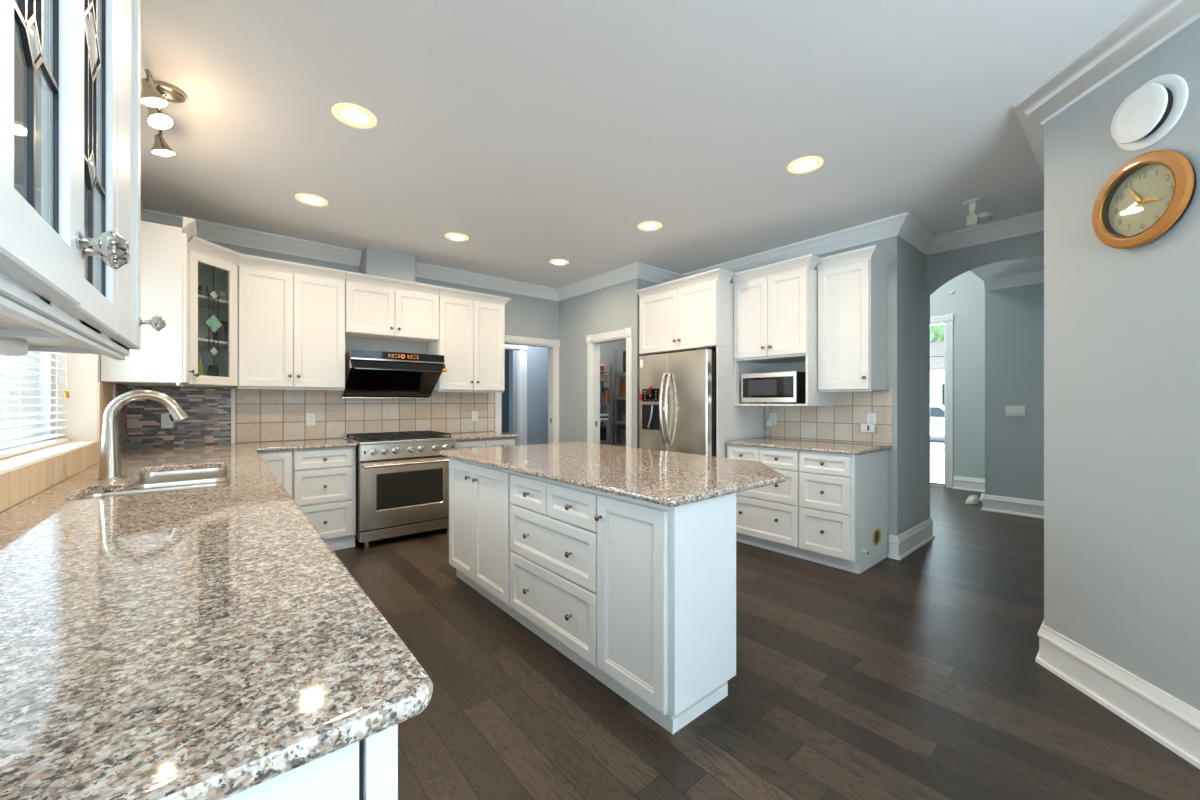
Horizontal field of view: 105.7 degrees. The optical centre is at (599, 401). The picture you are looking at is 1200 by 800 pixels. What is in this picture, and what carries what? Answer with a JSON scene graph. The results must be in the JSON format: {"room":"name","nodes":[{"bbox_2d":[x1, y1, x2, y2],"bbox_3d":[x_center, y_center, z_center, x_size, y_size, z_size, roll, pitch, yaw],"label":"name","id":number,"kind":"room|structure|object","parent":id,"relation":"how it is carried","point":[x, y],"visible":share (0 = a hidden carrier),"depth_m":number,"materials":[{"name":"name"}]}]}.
{"room":"kitchen","nodes":[
{"label":"kitchen","id":0,"kind":"room"},
{"bbox_2d":[0,354,125,512],"bbox_3d":[-0.657,-0.104,-0.212,0.200,2.740,9.720,0,0,-40],"label":"wall","id":1,"kind":"structure","parent":0,"point":[99,356],"depth_m":2.68,"materials":[{"name":"paint"}]},
{"bbox_2d":[0,352,97,472],"bbox_3d":[-2.322,-0.350,1.759,0.214,1.168,2.180,0,0,-40],"label":"window","id":2,"kind":"structure","parent":1,"relation":"in","point":[81,416],"depth_m":2.58,"materials":[{"name":"paint"}]},
{"bbox_2d":[0,352,69,458],"bbox_3d":[-2.337,-0.354,1.747,0.072,1.155,2.156,0,0,-40],"label":"window blind","id":3,"kind":"object","parent":2,"relation":"attached to","point":[15,451],"visible":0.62,"depth_m":2.13,"materials":[{"name":"white"}]},
{"bbox_2d":[0,441,99,511],"bbox_3d":[-1.864,0.291,1.389,0.010,0.122,3.325,0,0,-40],"label":"trim","id":4,"kind":"structure","parent":1,"relation":"attached to","point":[19,484],"depth_m":1.79,"materials":[{"name":"beige tile"}]},
{"bbox_2d":[0,0,129,346],"bbox_3d":[-0.847,-0.650,0.515,0.441,1.091,0.718,0,0,-40],"label":"upper cabinet","id":5,"kind":"object","parent":1,"relation":"attached to","point":[62,250],"visible":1,"depth_m":0.59,"materials":[{"name":"paint"}]},
{"bbox_2d":[0,337,27,356],"bbox_3d":[-0.934,-0.110,0.600,0.060,0.036,0.840,0,0,-40],"label":"light","id":6,"kind":"object","parent":5,"relation":"attached to","point":[9,346],"visible":1,"depth_m":0.88,"materials":[{"name":"white plastic"}]},
{"bbox_2d":[14,39,36,149],"bbox_3d":[-0.882,-0.462,0.486,0.323,0.016,0.680,0,0,-40],"label":"glass pane","id":7,"kind":"object","parent":5,"relation":"attached to","point":[20,68],"depth_m":0.69,"materials":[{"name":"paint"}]},
{"bbox_2d":[0,0,165,359],"bbox_3d":[-1.214,-0.650,0.948,0.435,1.091,0.414,0,0,-40],"label":"upper cabinet","id":8,"kind":"object","parent":1,"relation":"attached to","point":[117,346],"visible":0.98,"depth_m":1.07,"materials":[{"name":"paint"}]},
{"bbox_2d":[98,382,113,449],"bbox_3d":[-3.085,0.117,2.842,0.006,0.470,0.470,0,0,-40],"label":"trim","id":9,"kind":"structure","parent":1,"relation":"attached to","point":[105,390],"depth_m":2.74,"materials":[{"name":"beige tile"}]},
{"bbox_2d":[116,385,126,450],"bbox_3d":[-3.438,0.117,3.263,0.006,0.470,0.580,0,0,-40],"label":"trim","id":10,"kind":"structure","parent":1,"relation":"attached to","point":[122,415],"depth_m":3.31,"materials":[{"name":"tile"}]},
{"bbox_2d":[101,217,196,386],"bbox_3d":[-2.935,-0.654,2.989,0.422,1.097,0.352,0,0,-40],"label":"upper cabinet","id":11,"kind":"object","parent":1,"relation":"attached to","point":[163,355],"visible":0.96,"depth_m":2.89,"materials":[{"name":"paint"}]},
{"bbox_2d":[141,203,361,266],"bbox_3d":[0.044,-1.409,0.363,1.614,0.130,9.500,0,0,-40],"label":"trim","id":12,"kind":"structure","parent":1,"relation":"attached to","point":[206,230],"depth_m":3.97,"materials":[{"name":"paint"}]},
{"bbox_2d":[126,240,625,448],"bbox_3d":[-1.640,-0.104,5.229,5.290,2.740,0.120,0,0,-40],"label":"wall","id":13,"kind":"structure","parent":0,"point":[525,316],"depth_m":5.66,"materials":[{"name":"paint"}]},
{"bbox_2d":[161,414,173,427],"bbox_3d":[-3.443,0.151,3.620,0.072,0.116,0.009,0,0,-40],"label":"wall outlet","id":14,"kind":"object","parent":13,"relation":"attached to","point":[166,422],"visible":0.81,"depth_m":3.61,"materials":[{"name":"white plastic"}]},
{"bbox_2d":[164,417,169,424],"bbox_3d":[-3.441,0.151,3.618,0.033,0.068,0.002,0,0,-40],"label":"socket","id":15,"kind":"object","parent":14,"relation":"attached to","point":[166,419],"depth_m":3.62,"materials":[{"name":"grey plastic"}]},
{"bbox_2d":[114,384,234,442],"bbox_3d":[-3.188,0.117,3.462,0.029,0.470,0.887,0,0,7],"label":"trim","id":16,"kind":"structure","parent":13,"relation":"attached to","point":[232,389],"depth_m":3.88,"materials":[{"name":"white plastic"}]},
{"bbox_2d":[115,236,240,386],"bbox_3d":[-3.132,-0.649,3.443,0.688,1.051,0.674,0,0,-40],"label":"upper cabinet","id":17,"kind":"object","parent":13,"relation":"attached to","point":[214,266],"visible":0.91,"depth_m":3.54,"materials":[{"name":"paint"}]},
{"bbox_2d":[198,357,204,375],"bbox_3d":[-3.041,-0.242,3.453,0.062,0.200,0.060,0,0,-40],"label":"bottle","id":18,"kind":"object","parent":17,"relation":"in","point":[201,369],"visible":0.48,"depth_m":3.44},
{"bbox_2d":[198,285,208,296],"bbox_3d":[-3.051,-0.843,3.497,0.072,0.100,0.070,0,0,-40],"label":"jar","id":19,"kind":"object","parent":17,"relation":"on","point":[203,288],"visible":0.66,"depth_m":3.47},
{"bbox_2d":[198,331,208,337],"bbox_3d":[-3.062,-0.502,3.462,0.140,0.060,0.136,0,0,-40],"label":"bowl","id":20,"kind":"object","parent":17,"relation":"on","point":[201,334],"visible":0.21,"depth_m":3.45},
{"bbox_2d":[207,365,218,376],"bbox_3d":[-3.006,-0.212,3.535,0.072,0.140,0.070,0,0,-40],"label":"jar","id":21,"kind":"object","parent":17,"relation":"in","point":[210,367],"visible":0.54,"depth_m":3.51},
{"bbox_2d":[198,294,227,309],"bbox_3d":[-3.164,-0.783,3.446,0.603,0.018,0.588,0,0,-40],"label":"shelf","id":22,"kind":"object","parent":17,"relation":"attached to","point":[203,301],"depth_m":3.58,"materials":[{"name":"paint"}]},
{"bbox_2d":[198,338,227,347],"bbox_3d":[-3.164,-0.463,3.446,0.603,0.018,0.588,0,0,-40],"label":"shelf","id":23,"kind":"object","parent":17,"relation":"attached to","point":[202,343],"depth_m":3.57,"materials":[{"name":"paint"}]},
{"bbox_2d":[212,321,227,341],"bbox_3d":[-3.019,-0.557,3.629,0.120,0.170,0.117,0,0,-40],"label":"pitcher","id":24,"kind":"object","parent":17,"relation":"on","point":[223,331],"visible":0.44,"depth_m":3.60,"materials":[{"name":"glass"}]},
{"bbox_2d":[217,291,227,300],"bbox_3d":[-3.017,-0.838,3.643,0.080,0.090,0.078,0,0,-40],"label":"mug","id":25,"kind":"object","parent":17,"relation":"on","point":[220,293],"visible":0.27,"depth_m":3.61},
{"bbox_2d":[127,387,230,447],"bbox_3d":[-3.384,0.117,3.682,0.616,0.470,0.008,0,0,-40],"label":"mosaic tile backsplash","id":26,"kind":"structure","parent":13,"relation":"attached to","point":[208,410],"depth_m":3.69,"materials":[{"name":"tile"}]},
{"bbox_2d":[237,254,346,389],"bbox_3d":[-2.697,-0.640,3.994,0.763,1.069,0.410,0,0,-40],"label":"upper cabinet","id":27,"kind":"object","parent":13,"relation":"attached to","point":[291,315],"visible":0.99,"depth_m":3.84,"materials":[{"name":"paint"}]},
{"bbox_2d":[306,413,314,424],"bbox_3d":[-2.698,0.159,4.244,0.072,0.116,0.009,0,0,-40],"label":"wall outlet","id":28,"kind":"object","parent":13,"relation":"attached to","point":[310,417],"visible":1,"depth_m":4.24,"materials":[{"name":"white plastic"}]},
{"bbox_2d":[236,388,493,442],"bbox_3d":[-2.196,0.089,4.678,2.421,0.526,0.008,0,0,-40],"label":"tile backsplash","id":29,"kind":"structure","parent":13,"relation":"attached to","point":[262,415],"depth_m":4.42,"materials":[{"name":"beige tile"}]},
{"bbox_2d":[345,271,440,343],"bbox_3d":[-2.078,-0.904,4.513,0.847,0.541,0.410,0,0,-40],"label":"upper cabinet","id":30,"kind":"object","parent":13,"relation":"attached to","point":[376,307],"visible":0.98,"depth_m":4.37,"materials":[{"name":"paint"}]},
{"bbox_2d":[340,349,446,398],"bbox_3d":[-2.019,-0.251,4.458,0.847,0.433,0.554,0,0,-40],"label":"range hood","id":31,"kind":"object","parent":13,"relation":"attached to","point":[369,374],"visible":1,"depth_m":4.37,"materials":[{"name":"black metal"}]},
{"bbox_2d":[427,287,511,392],"bbox_3d":[-1.442,-0.640,5.047,0.809,1.069,0.410,0,0,-40],"label":"upper cabinet","id":32,"kind":"object","parent":13,"relation":"attached to","point":[471,341],"visible":0.99,"depth_m":4.89,"materials":[{"name":"paint"}]},
{"bbox_2d":[472,411,477,420],"bbox_3d":[-1.454,0.161,5.288,0.072,0.116,0.009,0,0,-40],"label":"wall outlet","id":33,"kind":"object","parent":13,"relation":"attached to","point":[474,413],"visible":1,"depth_m":5.29,"materials":[{"name":"white plastic"}]},
{"bbox_2d":[495,335,559,443],"bbox_3d":[-0.934,0.221,5.799,0.940,2.088,0.153,0,0,-40],"label":"door frame","id":34,"kind":"structure","parent":13,"relation":"in","point":[553,346],"depth_m":6.01,"materials":[{"name":"paint"}]},
{"bbox_2d":[360,247,414,281],"bbox_3d":[-2.128,-1.313,4.558,0.450,0.319,0.279,0,0,-40],"label":"wall","id":35,"kind":"structure","parent":0,"point":[374,261],"depth_m":4.43,"materials":[{"name":"paint"}]},
{"bbox_2d":[502,350,508,432],"bbox_3d":[-2.645,-0.104,7.780,3.550,2.740,0.120,0,0,-40],"label":"wall","id":36,"kind":"structure","parent":0,"point":[505,396],"depth_m":8.46,"materials":[{"name":"paint"}]},
{"bbox_2d":[508,346,547,445],"bbox_3d":[-1.745,-0.104,6.708,3.550,2.740,0.120,0,0,-40],"label":"wall","id":37,"kind":"structure","parent":0,"point":[537,357],"depth_m":7.21,"materials":[{"name":"paint"}]},
{"bbox_2d":[505,344,527,445],"bbox_3d":[-1.600,0.147,6.811,1.104,2.235,0.146,0,0,-40],"label":"door","id":38,"kind":"structure","parent":37,"relation":"in","point":[521,350],"depth_m":7.05,"materials":[{"name":"paint"}]},
{"bbox_2d":[559,278,643,447],"bbox_3d":[-0.030,-0.104,5.536,0.110,2.740,1.480,0,0,-40],"label":"wall","id":39,"kind":"structure","parent":0,"point":[612,308],"depth_m":5.66,"materials":[{"name":"paint"}]},
{"bbox_2d":[586,328,631,446],"bbox_3d":[0.132,0.225,5.314,0.143,2.080,0.786,0,0,-40],"label":"door frame","id":40,"kind":"structure","parent":39,"relation":"in","point":[593,347],"depth_m":5.52,"materials":[{"name":"paint"}]},
{"bbox_2d":[141,0,1144,288],"bbox_3d":[1.499,-1.494,3.020,7.780,0.160,12.700,0,0,-40],"label":"ceiling","id":41,"kind":"structure","parent":0,"point":[535,132],"depth_m":2.38,"materials":[{"name":"paint"}]},
{"bbox_2d":[141,69,185,156],"bbox_3d":[-2.125,-1.389,2.229,0.151,0.168,0.636,0,0,-40],"label":"track light","id":42,"kind":"object","parent":41,"relation":"attached to","point":[155,95],"visible":1,"depth_m":2.13,"materials":[{"name":"silver metal"}]},
{"bbox_2d":[295,194,327,206],"bbox_3d":[-2.102,-1.470,3.320,0.206,0.007,0.206,0,0,-40],"label":"recessed light","id":43,"kind":"object","parent":41,"relation":"in","point":[312,200],"visible":1,"depth_m":3.31,"materials":[{"name":"white"}]},
{"bbox_2d":[332,103,376,128],"bbox_3d":[-1.263,-1.470,2.345,0.206,0.007,0.206,0,0,-40],"label":"recessed light","id":44,"kind":"object","parent":41,"relation":"in","point":[356,116],"visible":1,"depth_m":2.33,"materials":[{"name":"white"}]},
{"bbox_2d":[445,233,468,241],"bbox_3d":[-1.278,-1.470,4.065,0.206,0.007,0.206,0,0,-40],"label":"recessed light","id":45,"kind":"object","parent":41,"relation":"in","point":[458,237],"visible":1,"depth_m":4.06,"materials":[{"name":"white"}]},
{"bbox_2d":[549,259,568,264],"bbox_3d":[-0.431,-1.470,4.791,0.206,0.007,0.206,0,0,-40],"label":"recessed light","id":46,"kind":"object","parent":41,"relation":"in","point":[554,261],"visible":1,"depth_m":4.78,"materials":[{"name":"white"}]},
{"bbox_2d":[638,221,661,230],"bbox_3d":[0.419,-1.470,3.811,0.206,0.007,0.206,0,0,-40],"label":"recessed light","id":47,"kind":"object","parent":41,"relation":"in","point":[649,225],"visible":1,"depth_m":3.80,"materials":[{"name":"white"}]},
{"bbox_2d":[787,156,822,173],"bbox_3d":[1.275,-1.470,2.830,0.206,0.007,0.206,0,0,-40],"label":"recessed light","id":48,"kind":"object","parent":41,"relation":"in","point":[803,165],"visible":1,"depth_m":2.82,"materials":[{"name":"white"}]},
{"bbox_2d":[962,198,983,226],"bbox_3d":[2.738,-1.386,3.341,0.124,0.174,0.124,0,0,-40],"label":"ceiling spotlight","id":49,"kind":"object","parent":41,"relation":"attached to","point":[972,219],"visible":1,"depth_m":3.33,"materials":[{"name":"white plastic"}]},
{"bbox_2d":[978,212,994,221],"bbox_3d":[3.025,-1.454,3.583,0.124,0.037,0.124,0,0,-40],"label":"smoke detector","id":50,"kind":"object","parent":41,"relation":"attached to","point":[985,216],"visible":0.77,"depth_m":3.54,"materials":[{"name":"white plastic"}]},
{"bbox_2d":[644,280,658,287],"bbox_3d":[0.897,-0.104,5.420,1.158,2.740,0.108,0,0,-40],"label":"wall","id":51,"kind":"structure","parent":0,"point":[646,283],"depth_m":5.05,"materials":[{"name":"paint"}]},
{"bbox_2d":[333,486,1199,799],"bbox_3d":[1.625,1.306,3.975,9.200,0.080,14.000,0,0,-40],"label":"floor","id":52,"kind":"structure","parent":0,"point":[917,676],"depth_m":1.91,"materials":[{"name":"brown wood"}]},
{"bbox_2d":[257,450,291,496],"bbox_3d":[-2.767,0.824,3.800,0.271,0.882,0.618,0,0,-40],"label":"base cabinet","id":53,"kind":"object","parent":52,"relation":"on","point":[279,463],"visible":0.09,"depth_m":3.61,"materials":[{"name":"paint"}]},
{"bbox_2d":[223,724,397,799],"bbox_3d":[-0.794,0.824,0.695,0.751,0.882,0.910,0,0,-40],"label":"base cabinet","id":54,"kind":"object","parent":52,"relation":"on","point":[366,768],"visible":0.02,"depth_m":0.53,"materials":[{"name":"paint"}]},
{"bbox_2d":[0,438,432,799],"bbox_3d":[-1.641,0.367,2.251,1.458,0.030,4.438,0,0,-40],"label":"countertop","id":55,"kind":"structure","parent":54,"relation":"on","point":[205,643],"depth_m":0.67,"materials":[{"name":"stone"}]},
{"bbox_2d":[97,390,188,479],"bbox_3d":[-2.169,0.146,2.172,0.307,0.410,0.115,0,0,-40],"label":"kitchen faucet","id":56,"kind":"object","parent":55,"relation":"on","point":[110,458],"visible":1,"depth_m":2.08,"materials":[{"name":"silver metal"}]},
{"bbox_2d":[77,467,227,499],"bbox_3d":[-2.047,0.473,2.140,0.505,0.182,1.050,0,0,-40],"label":"sink","id":57,"kind":"object","parent":55,"relation":"in","point":[167,481],"visible":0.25,"depth_m":2.21,"materials":[{"name":"silver metal"}]},
{"bbox_2d":[292,446,355,550],"bbox_3d":[-2.475,0.824,4.024,0.453,0.882,0.649,0,0,-40],"label":"base cabinet","id":58,"kind":"object","parent":52,"relation":"on","point":[323,479],"visible":0.84,"depth_m":3.82,"materials":[{"name":"paint"}]},
{"bbox_2d":[343,430,456,548],"bbox_3d":[-1.927,0.785,4.391,0.842,0.960,0.774,0,0,-40],"label":"gas range","id":59,"kind":"object","parent":52,"relation":"on","point":[402,478],"visible":0.93,"depth_m":4.09,"materials":[{"name":"grey metal"}]},
{"bbox_2d":[343,434,455,444],"bbox_3d":[-1.948,0.341,4.415,0.842,0.054,0.712,0,0,-40],"label":"cooktop","id":60,"kind":"object","parent":59,"relation":"in","point":[361,439],"depth_m":4.20,"materials":[{"name":"silver metal"}]},
{"bbox_2d":[457,437,514,449],"bbox_3d":[-1.371,0.824,4.950,0.697,0.882,0.649,0,0,-40],"label":"base cabinet","id":61,"kind":"object","parent":52,"relation":"on","point":[496,442],"visible":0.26,"depth_m":4.73,"materials":[{"name":"paint"}]},
{"bbox_2d":[443,432,518,440],"bbox_3d":[-1.365,0.367,4.957,0.739,0.030,0.648,0,0,-40],"label":"countertop","id":62,"kind":"structure","parent":61,"relation":"on","point":[472,435],"depth_m":4.79,"materials":[{"name":"stone"}]},
{"bbox_2d":[449,457,735,733],"bbox_3d":[-0.118,0.824,2.741,0.851,0.882,2.120,0,0,-40],"label":"kitchen island","id":63,"kind":"object","parent":52,"relation":"on","point":[640,595],"visible":0.99,"depth_m":1.93,"materials":[{"name":"paint"}]},
{"bbox_2d":[439,442,785,506],"bbox_3d":[0.011,0.367,2.853,1.254,0.030,2.181,0,0,-40],"label":"island countertop","id":64,"kind":"structure","parent":63,"relation":"on","point":[666,478],"depth_m":2.41,"materials":[{"name":"stone"}]},
{"bbox_2d":[600,364,612,444],"bbox_3d":[-0.115,0.365,6.282,0.586,1.798,0.212,0,0,-40],"label":"wall shelving","id":65,"kind":"object","parent":52,"relation":"on","point":[611,371],"visible":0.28,"depth_m":6.38,"materials":[{"name":"grey metal"}]},
{"bbox_2d":[600,393,605,403],"bbox_3d":[-0.036,-0.049,6.327,0.168,0.160,0.168,0,0,-40],"label":"storage box","id":66,"kind":"object","parent":65,"relation":"on","point":[602,395],"visible":0.29,"depth_m":6.28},
{"bbox_2d":[600,425,606,440],"bbox_3d":[-0.005,0.431,6.353,0.128,0.200,0.168,0,0,-40],"label":"storage box","id":67,"kind":"object","parent":65,"relation":"on","point":[602,428],"visible":0.45,"depth_m":6.29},
{"bbox_2d":[602,388,609,403],"bbox_3d":[0.086,-0.087,6.416,0.103,0.236,0.103,0,0,-40],"label":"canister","id":68,"kind":"object","parent":65,"relation":"on","point":[607,391],"visible":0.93,"depth_m":6.37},
{"bbox_2d":[614,350,625,446],"bbox_3d":[0.711,0.265,6.184,0.434,1.998,1.074,0,0,-40],"label":"metal rack","id":69,"kind":"object","parent":52,"relation":"on","point":[616,374],"visible":0.13,"depth_m":6.44,"materials":[{"name":"grey metal"}]},
{"bbox_2d":[614,372,625,375],"bbox_3d":[0.711,-0.386,6.184,0.434,0.044,1.074,0,0,-40],"label":"shelf","id":70,"kind":"object","parent":69,"relation":"attached to","point":[615,373],"depth_m":6.37,"materials":[{"name":"grey metal"}]},
{"bbox_2d":[614,396,625,399],"bbox_3d":[0.711,-0.056,6.184,0.434,0.044,1.074,0,0,-40],"label":"shelf","id":71,"kind":"object","parent":69,"relation":"attached to","point":[615,397],"depth_m":6.36,"materials":[{"name":"grey metal"}]},
{"bbox_2d":[614,421,625,424],"bbox_3d":[0.711,0.289,6.184,0.434,0.044,1.074,0,0,-40],"label":"shelf","id":72,"kind":"object","parent":69,"relation":"attached to","point":[615,422],"depth_m":6.37,"materials":[{"name":"grey metal"}]},
{"bbox_2d":[619,428,625,443],"bbox_3d":[0.394,0.483,6.453,0.208,0.220,0.128,0,0,-40],"label":"storage box","id":73,"kind":"object","parent":69,"relation":"on","point":[622,430],"visible":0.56,"depth_m":6.39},
{"bbox_2d":[620,379,625,395],"bbox_3d":[0.365,-0.205,6.441,0.154,0.256,0.154,0,0,-40],"label":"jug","id":74,"kind":"object","parent":69,"relation":"on","point":[623,381],"visible":0.49,"depth_m":6.38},
{"bbox_2d":[623,350,625,372],"bbox_3d":[0.462,-0.575,6.419,0.288,0.336,0.288,0,0,-40],"label":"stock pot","id":75,"kind":"object","parent":69,"relation":"on","point":[624,351],"visible":0.16,"depth_m":6.35,"materials":[{"name":"metal"}]},
{"bbox_2d":[639,347,715,456],"bbox_3d":[0.970,0.388,4.603,0.948,1.754,0.845,0,0,-40],"label":"refrigerator","id":76,"kind":"object","parent":52,"relation":"on","point":[677,390],"visible":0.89,"depth_m":4.26,"materials":[{"name":"grey metal"}]},
{"bbox_2d":[636,268,763,457],"bbox_3d":[1.032,0.045,4.655,0.830,2.440,1.042,0,0,-40],"label":"tall cabinet","id":77,"kind":"object","parent":52,"relation":"on","point":[690,313],"visible":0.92,"depth_m":4.25,"materials":[{"name":"paint"}]},
{"bbox_2d":[727,444,804,558],"bbox_3d":[1.600,0.824,4.065,0.715,0.882,0.673,0,0,-40],"label":"base cabinet","id":78,"kind":"object","parent":52,"relation":"on","point":[767,517],"visible":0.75,"depth_m":3.78,"materials":[{"name":"paint"}]},
{"bbox_2d":[724,437,891,454],"bbox_3d":[1.750,0.367,3.901,0.700,0.030,1.120,0,0,-40],"label":"countertop","id":79,"kind":"structure","parent":78,"relation":"on","point":[766,442],"depth_m":3.70,"materials":[{"name":"stone"}]},
{"bbox_2d":[799,450,887,573],"bbox_3d":[1.963,0.824,3.632,0.715,0.882,0.450,0,0,-40],"label":"base cabinet","id":80,"kind":"object","parent":52,"relation":"on","point":[843,498],"visible":0.99,"depth_m":3.45,"materials":[{"name":"paint"}]},
{"bbox_2d":[966,495,977,504],"bbox_3d":[4.653,1.221,5.687,0.280,0.086,0.098,0,0,-35],"label":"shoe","id":81,"kind":"object","parent":52,"relation":"on","point":[972,499],"visible":1,"depth_m":5.64,"materials":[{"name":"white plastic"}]},
{"bbox_2d":[730,236,929,554],"bbox_3d":[2.018,-0.104,4.821,0.890,2.740,2.244,0,0,-40],"label":"wall","id":82,"kind":"structure","parent":0,"point":[908,303],"depth_m":3.86,"materials":[{"name":"paint"}]},
{"bbox_2d":[770,413,776,424],"bbox_3d":[1.705,0.166,4.479,0.009,0.116,0.072,0,0,-40],"label":"wall outlet","id":83,"kind":"object","parent":82,"relation":"attached to","point":[773,416],"visible":0.94,"depth_m":4.47,"materials":[{"name":"white plastic"}]},
{"bbox_2d":[766,420,773,426],"bbox_3d":[1.674,0.211,4.479,0.037,0.072,0.072,0,0,-40],"label":"plug","id":84,"kind":"object","parent":83,"relation":"attached to","point":[770,423],"visible":1,"depth_m":4.46,"materials":[{"name":"white plastic"}]},
{"bbox_2d":[732,254,835,405],"bbox_3d":[1.665,-0.571,4.089,0.588,1.209,0.750,0,0,-40],"label":"upper cabinet","id":85,"kind":"object","parent":82,"relation":"attached to","point":[776,304],"visible":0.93,"depth_m":3.91,"materials":[{"name":"paint"}]},
{"bbox_2d":[741,371,805,403],"bbox_3d":[1.621,-0.121,4.121,0.398,0.273,0.520,0,0,-40],"label":"microwave","id":86,"kind":"object","parent":85,"relation":"in","point":[790,386],"visible":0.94,"depth_m":3.94,"materials":[{"name":"silver metal"}]},
{"bbox_2d":[415,0,1199,300],"bbox_3d":[0.924,-1.409,4.080,5.431,0.130,2.846,0,0,41],"label":"trim","id":87,"kind":"structure","parent":82,"relation":"attached to","point":[1151,23],"depth_m":3.63,"materials":[{"name":"paint"}]},
{"bbox_2d":[765,386,891,444],"bbox_3d":[2.014,0.109,4.125,0.010,0.486,1.119,0,0,-40],"label":"backsplash","id":88,"kind":"structure","parent":82,"relation":"attached to","point":[841,422],"depth_m":4.01,"materials":[{"name":"beige tile"}]},
{"bbox_2d":[817,245,895,391],"bbox_3d":[2.083,-0.631,3.722,0.417,1.098,0.459,0,0,-40],"label":"upper cabinet","id":89,"kind":"object","parent":82,"relation":"attached to","point":[852,285],"visible":0.99,"depth_m":3.62,"materials":[{"name":"paint"}]},
{"bbox_2d":[867,413,875,426],"bbox_3d":[2.271,0.151,3.805,0.009,0.116,0.072,0,0,-40],"label":"wall outlet","id":90,"kind":"object","parent":82,"relation":"attached to","point":[871,417],"visible":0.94,"depth_m":3.80,"materials":[{"name":"white plastic"}]},
{"bbox_2d":[860,423,874,432],"bbox_3d":[2.239,0.217,3.804,0.038,0.073,0.110,0,0,-40],"label":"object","id":91,"kind":"object","parent":90,"relation":"attached to","point":[870,428],"visible":1,"depth_m":3.79,"materials":[{"name":"white plastic"}]},
{"bbox_2d":[888,518,934,559],"bbox_3d":[2.709,1.173,3.998,0.950,0.184,0.154,0,0,-40],"label":"baseboard","id":92,"kind":"structure","parent":82,"relation":"attached to","point":[907,542],"depth_m":3.84,"materials":[{"name":"paint"}]},
{"bbox_2d":[930,270,984,486],"bbox_3d":[4.550,-0.834,7.529,0.150,4.200,3.315,0,0,-40],"label":"wall","id":93,"kind":"structure","parent":0,"point":[967,302],"depth_m":6.53,"materials":[{"name":"paint"}]},
{"bbox_2d":[930,314,953,487],"bbox_3d":[4.951,-0.011,7.024,0.183,2.553,0.844,0,0,-40],"label":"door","id":94,"kind":"structure","parent":93,"relation":"in","point":[947,320],"depth_m":6.70,"materials":[{"name":"paint"}]},
{"bbox_2d":[926,231,1043,294],"bbox_3d":[3.344,-1.234,3.837,0.125,0.478,0.964,0,0,-40],"label":"wall","id":95,"kind":"structure","parent":0,"point":[941,267],"depth_m":3.90,"materials":[{"name":"paint"}]},
{"bbox_2d":[983,270,1043,290],"bbox_3d":[4.106,-1.356,4.417,1.790,0.115,0.877,0,0,-40],"label":"trim","id":96,"kind":"structure","parent":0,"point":[1036,277],"depth_m":5.10,"materials":[{"name":"paint"}]},
{"bbox_2d":[985,283,1043,500],"bbox_3d":[5.356,-0.834,5.386,1.370,4.200,1.005,0,0,-40],"label":"wall","id":97,"kind":"structure","parent":0,"point":[1014,316],"depth_m":5.13,"materials":[{"name":"paint"}]},
{"bbox_2d":[1006,406,1024,415],"bbox_3d":[4.674,0.101,5.123,0.010,0.116,0.164,0,0,-40],"label":"wall switch","id":98,"kind":"object","parent":97,"relation":"attached to","point":[1010,410],"visible":1,"depth_m":5.12,"materials":[{"name":"white plastic"}]},
{"bbox_2d":[1044,18,1199,710],"bbox_3d":[3.408,-0.104,3.107,0.678,2.740,4.529,0,0,42],"label":"wall","id":99,"kind":"structure","parent":0,"point":[1122,326],"depth_m":1.84,"materials":[{"name":"paint"}]},
{"bbox_2d":[953,476,1199,768],"bbox_3d":[3.848,1.173,3.803,1.056,0.184,6.223,0,0,34],"label":"baseboard","id":100,"kind":"structure","parent":99,"relation":"attached to","point":[1173,723],"depth_m":1.87,"materials":[{"name":"paint"}]},
{"bbox_2d":[1092,150,1195,248],"bbox_3d":[2.094,-0.780,1.767,0.038,0.350,0.350,0,0,5],"label":"wall clock","id":101,"kind":"object","parent":99,"relation":"attached to","point":[1146,203],"visible":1,"depth_m":1.75,"materials":[{"name":"brown wood"}]},
{"bbox_2d":[1111,74,1188,150],"bbox_3d":[2.085,-1.106,1.750,0.052,0.250,0.250,0,0,5],"label":"air vent","id":102,"kind":"object","parent":99,"relation":"in","point":[1152,110],"visible":1,"depth_m":1.71,"materials":[{"name":"white plastic"}]},
{"label":"outside","id":103,"kind":"structure","parent":0,"visible":0},
{"bbox_2d":[930,459,943,483],"bbox_3d":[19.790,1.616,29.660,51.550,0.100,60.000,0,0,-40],"label":"ground","id":104,"kind":"structure","parent":103,"point":[936,466],"depth_m":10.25,"materials":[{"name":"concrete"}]},
{"bbox_2d":[930,342,943,404],"bbox_3d":[23.646,-1.284,30.937,7.000,5.699,13.000,0,0,-40],"label":"house","id":105,"kind":"structure","parent":104,"relation":"on","point":[936,348],"depth_m":29.02,"materials":[{"name":"white"}]},
{"bbox_2d":[930,324,943,342],"bbox_3d":[29.724,-3.222,39.742,6.731,9.574,6.708,0,0,-40],"label":"tree","id":106,"kind":"object","parent":104,"relation":"on","point":[936,331],"visible":0.09,"depth_m":38.01,"materials":[{"name":"green plant"}]},
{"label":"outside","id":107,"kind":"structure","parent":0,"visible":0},
{"bbox_2d":[930,435,943,459],"bbox_3d":[9.659,1.558,21.159,12.000,0.014,60.000,0,0,-40],"label":"road","id":108,"kind":"structure","parent":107,"point":[936,442],"depth_m":15.51,"materials":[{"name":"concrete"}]},
{"bbox_2d":[930,405,943,435],"bbox_3d":[13.047,0.818,17.899,1.820,1.455,4.350,0,0,-40],"label":"car","id":109,"kind":"object","parent":108,"relation":"on","point":[936,411],"visible":0.02,"depth_m":17.05,"materials":[{"name":"white paint"}]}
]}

